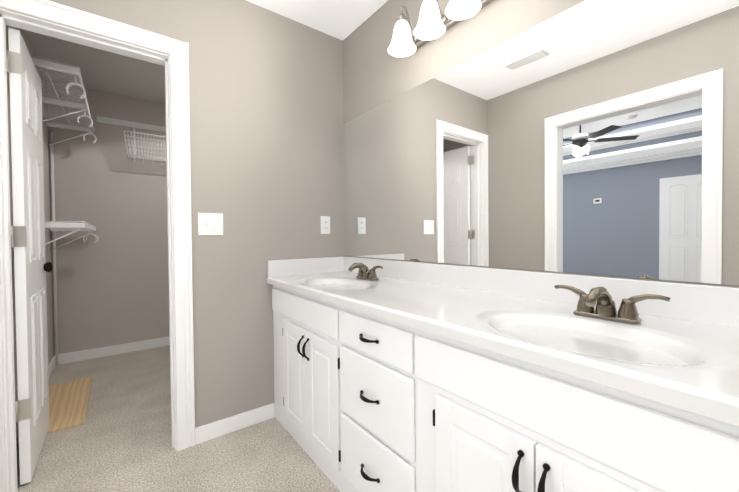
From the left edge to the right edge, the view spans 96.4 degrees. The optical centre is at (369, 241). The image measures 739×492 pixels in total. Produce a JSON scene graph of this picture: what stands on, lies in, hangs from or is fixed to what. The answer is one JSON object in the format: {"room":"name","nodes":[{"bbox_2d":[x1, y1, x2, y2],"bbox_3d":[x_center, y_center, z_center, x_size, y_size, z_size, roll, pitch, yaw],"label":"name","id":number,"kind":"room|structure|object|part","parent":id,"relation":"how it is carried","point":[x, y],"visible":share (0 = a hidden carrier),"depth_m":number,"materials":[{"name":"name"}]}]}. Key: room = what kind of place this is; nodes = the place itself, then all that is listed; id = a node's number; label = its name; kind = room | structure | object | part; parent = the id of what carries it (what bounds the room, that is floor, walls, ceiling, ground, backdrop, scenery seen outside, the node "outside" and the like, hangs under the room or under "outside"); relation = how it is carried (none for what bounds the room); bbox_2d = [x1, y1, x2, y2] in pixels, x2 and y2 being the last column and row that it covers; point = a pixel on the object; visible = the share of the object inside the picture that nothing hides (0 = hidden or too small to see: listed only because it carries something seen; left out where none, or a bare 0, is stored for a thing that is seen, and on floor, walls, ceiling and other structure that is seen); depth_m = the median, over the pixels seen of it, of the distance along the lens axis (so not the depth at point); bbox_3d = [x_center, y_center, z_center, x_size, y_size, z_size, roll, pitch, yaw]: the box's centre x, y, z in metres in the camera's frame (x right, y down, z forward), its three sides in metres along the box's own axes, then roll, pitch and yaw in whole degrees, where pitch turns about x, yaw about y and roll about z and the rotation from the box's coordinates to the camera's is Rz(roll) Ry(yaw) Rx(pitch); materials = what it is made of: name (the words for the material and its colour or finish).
{"room":"bathroom","nodes":[
{"label":"bathroom","id":0,"kind":"room"},
{"bbox_2d":[5,25,53,400],"bbox_3d":[-2.181,-0.146,2.053,0.060,2.440,1.910,-1,1,-37],"label":"wall","id":1,"kind":"structure","parent":0,"point":[47,230],"depth_m":2.64,"materials":[{"name":"grey paint"}]},
{"bbox_2d":[16,355,55,443],"bbox_3d":[-2.165,1.030,2.125,0.014,0.085,1.834,-1,1,-37],"label":"baseboard","id":2,"kind":"structure","parent":1,"relation":"attached to","point":[52,364],"depth_m":2.63,"materials":[{"name":"white wood"}]},
{"bbox_2d":[31,56,96,145],"bbox_3d":[-2.154,-0.894,2.318,0.322,0.202,1.320,-1,1,-37],"label":"wire shelf","id":3,"kind":"object","parent":1,"relation":"attached to","point":[49,100],"visible":0.9,"depth_m":2.29,"materials":[{"name":"white metal"}]},
{"bbox_2d":[45,221,98,249],"bbox_3d":[-2.213,-0.025,2.419,0.322,0.202,1.180,-1,1,-37],"label":"wire shelf","id":4,"kind":"object","parent":1,"relation":"attached to","point":[74,226],"visible":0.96,"depth_m":2.03,"materials":[{"name":"white metal"}]},
{"bbox_2d":[47,80,168,354],"bbox_3d":[-2.133,-0.167,3.363,1.840,2.440,0.120,-1,1,-37],"label":"wall","id":5,"kind":"structure","parent":0,"point":[112,287],"depth_m":3.07,"materials":[{"name":"grey paint"}]},
{"bbox_2d":[58,337,169,363],"bbox_3d":[-2.038,1.010,3.361,1.650,0.085,0.017,-1,1,-37],"label":"baseboard","id":6,"kind":"structure","parent":5,"relation":"attached to","point":[105,351],"depth_m":3.08,"materials":[{"name":"white wood"}]},
{"bbox_2d":[96,116,165,164],"bbox_3d":[-1.890,-0.943,3.344,1.350,0.424,0.188,-1,1,-37],"label":"wire shelf","id":7,"kind":"object","parent":5,"relation":"attached to","point":[119,122],"visible":0.71,"depth_m":3.15,"materials":[{"name":"white metal"}]},
{"bbox_2d":[124,122,165,164],"bbox_3d":[-2.066,-0.936,3.204,0.507,0.418,0.177,-1,1,-37],"label":"hanging basket","id":8,"kind":"object","parent":7,"relation":"on","point":[134,125],"depth_m":3.17,"materials":[{"name":"white metal"}]},
{"bbox_2d":[16,345,339,491],"bbox_3d":[-2.383,1.136,0.168,6.380,0.060,6.090,-1,1,-37],"label":"floor","id":9,"kind":"structure","parent":0,"point":[119,440],"depth_m":1.69,"materials":[{"name":"carpet"}]},
{"bbox_2d":[50,132,58,365],"bbox_3d":[-2.701,0.066,2.832,0.021,2.000,0.022,-1,1,-37],"label":"support pole","id":10,"kind":"object","parent":9,"relation":"on","point":[54,250],"visible":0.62,"depth_m":2.83,"materials":[{"name":"white metal"}]},
{"bbox_2d":[18,377,92,440],"bbox_3d":[-2.024,1.064,2.177,0.269,0.011,0.800,-1,1,-37],"label":"plywood board","id":11,"kind":"object","parent":9,"relation":"on","point":[68,402],"visible":0.79,"depth_m":2.16,"materials":[{"name":"beige wood"}]},
{"bbox_2d":[267,272,738,491],"bbox_3d":[0.209,0.658,1.341,0.572,0.814,1.997,-1,1,-37],"label":"bathroom vanity","id":12,"kind":"object","parent":9,"relation":"on","point":[403,376],"depth_m":0.86,"materials":[{"name":"white wood"}]},
{"bbox_2d":[266,271,738,425],"bbox_3d":[0.211,0.272,1.340,0.555,0.115,1.997,-1,1,-37],"label":"countertop","id":13,"kind":"structure","parent":12,"relation":"on","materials":[{"name":"white stone"}]},
{"bbox_2d":[348,263,382,280],"bbox_3d":[-0.053,0.162,1.805,0.148,0.094,0.274,-1,1,-37],"label":"faucet","id":14,"kind":"object","parent":13,"relation":"on","point":[365,272],"visible":1,"depth_m":1.79,"materials":[{"name":"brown metal"}]},
{"bbox_2d":[554,285,670,323],"bbox_3d":[0.629,0.170,0.904,0.148,0.094,0.274,-1,1,-37],"label":"faucet","id":15,"kind":"object","parent":13,"relation":"on","point":[601,296],"visible":1,"depth_m":0.90,"materials":[{"name":"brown metal"}]},
{"bbox_2d":[49,0,344,427],"bbox_3d":[-0.877,-0.153,1.805,1.720,2.440,0.060,-1,1,-37],"label":"wall","id":16,"kind":"structure","parent":0,"point":[266,130],"depth_m":1.90,"materials":[{"name":"grey paint"}]},
{"bbox_2d":[0,0,194,491],"bbox_3d":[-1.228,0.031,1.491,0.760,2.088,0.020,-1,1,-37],"label":"door frame","id":17,"kind":"structure","parent":16,"relation":"attached to","point":[81,20],"depth_m":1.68,"materials":[{"name":"white wood"}]},
{"bbox_2d":[198,213,222,234],"bbox_3d":[-0.854,-0.093,1.779,0.125,0.120,0.008,-1,1,-37],"label":"light switch","id":18,"kind":"object","parent":16,"relation":"attached to","point":[210,223],"visible":1,"depth_m":1.78,"materials":[{"name":"white plastic"}]},
{"bbox_2d":[195,403,274,444],"bbox_3d":[-0.746,1.022,1.869,0.431,0.085,0.014,-1,1,-37],"label":"baseboard","id":19,"kind":"structure","parent":16,"relation":"attached to","point":[210,431],"depth_m":1.84,"materials":[{"name":"white wood"}]},
{"bbox_2d":[266,257,345,279],"bbox_3d":[-0.392,0.158,2.121,0.531,0.101,0.020,-1,1,-37],"label":"backsplash","id":20,"kind":"structure","parent":16,"relation":"attached to","point":[306,266],"depth_m":2.09,"materials":[{"name":"white stone"}]},
{"bbox_2d":[321,216,329,233],"bbox_3d":[-0.293,-0.110,2.204,0.072,0.118,0.007,-1,1,-37],"label":"duplex electrical outlet","id":21,"kind":"object","parent":16,"relation":"attached to","point":[325,224],"visible":1,"depth_m":2.20,"materials":[{"name":"white plastic"}]},
{"bbox_2d":[24,0,387,103],"bbox_3d":[-0.469,-1.418,1.231,1.960,0.100,5.510,-1,1,-37],"label":"ceiling","id":22,"kind":"structure","parent":0,"point":[109,72],"depth_m":2.41,"materials":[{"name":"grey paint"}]},
{"bbox_2d":[343,0,738,287],"bbox_3d":[0.889,-0.156,0.998,0.120,2.440,3.480,-1,1,-37],"label":"wall","id":23,"kind":"structure","parent":0,"point":[376,74],"depth_m":1.72,"materials":[{"name":"grey paint"}]},
{"bbox_2d":[388,0,492,56],"bbox_3d":[0.346,-1.048,1.419,0.203,0.221,0.740,-1,1,-37],"label":"vanity light bar","id":24,"kind":"object","parent":23,"relation":"attached to","point":[433,23],"visible":1,"depth_m":1.51,"materials":[{"name":"white glass"}]},
{"bbox_2d":[342,256,738,331],"bbox_3d":[0.424,0.161,1.499,0.020,0.101,1.997,-1,1,-37],"label":"backsplash","id":25,"kind":"structure","parent":23,"relation":"attached to","point":[716,306],"depth_m":1.13,"materials":[{"name":"white stone"}]},
{"bbox_2d":[343,0,738,285],"bbox_3d":[0.424,-0.350,1.500,0.004,0.910,1.984,-1,1,-37],"label":"vanity mirror","id":26,"kind":"object","parent":23,"relation":"attached to","point":[597,137],"visible":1,"depth_m":1.13,"materials":[{"name":"clear glass"}]},
{"bbox_3d":[-0.913,-0.154,1.853,1.720,2.440,0.060,-1,1,-37],"label":"wall","id":27,"kind":"structure","parent":0,"visible":0},
{"bbox_2d":[6,27,52,484],"bbox_3d":[-1.689,0.072,1.643,0.105,1.984,0.629,-1,1,-37],"label":"closet door","id":28,"kind":"structure","parent":27,"relation":"in","point":[32,266],"depth_m":1.50,"materials":[{"name":"white wood"}]},
{"bbox_3d":[-1.840,0.144,1.845,0.105,0.064,0.065,-1,1,-37],"label":"knob","id":29,"kind":"part","parent":28,"relation":"part of","materials":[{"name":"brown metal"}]}
]}

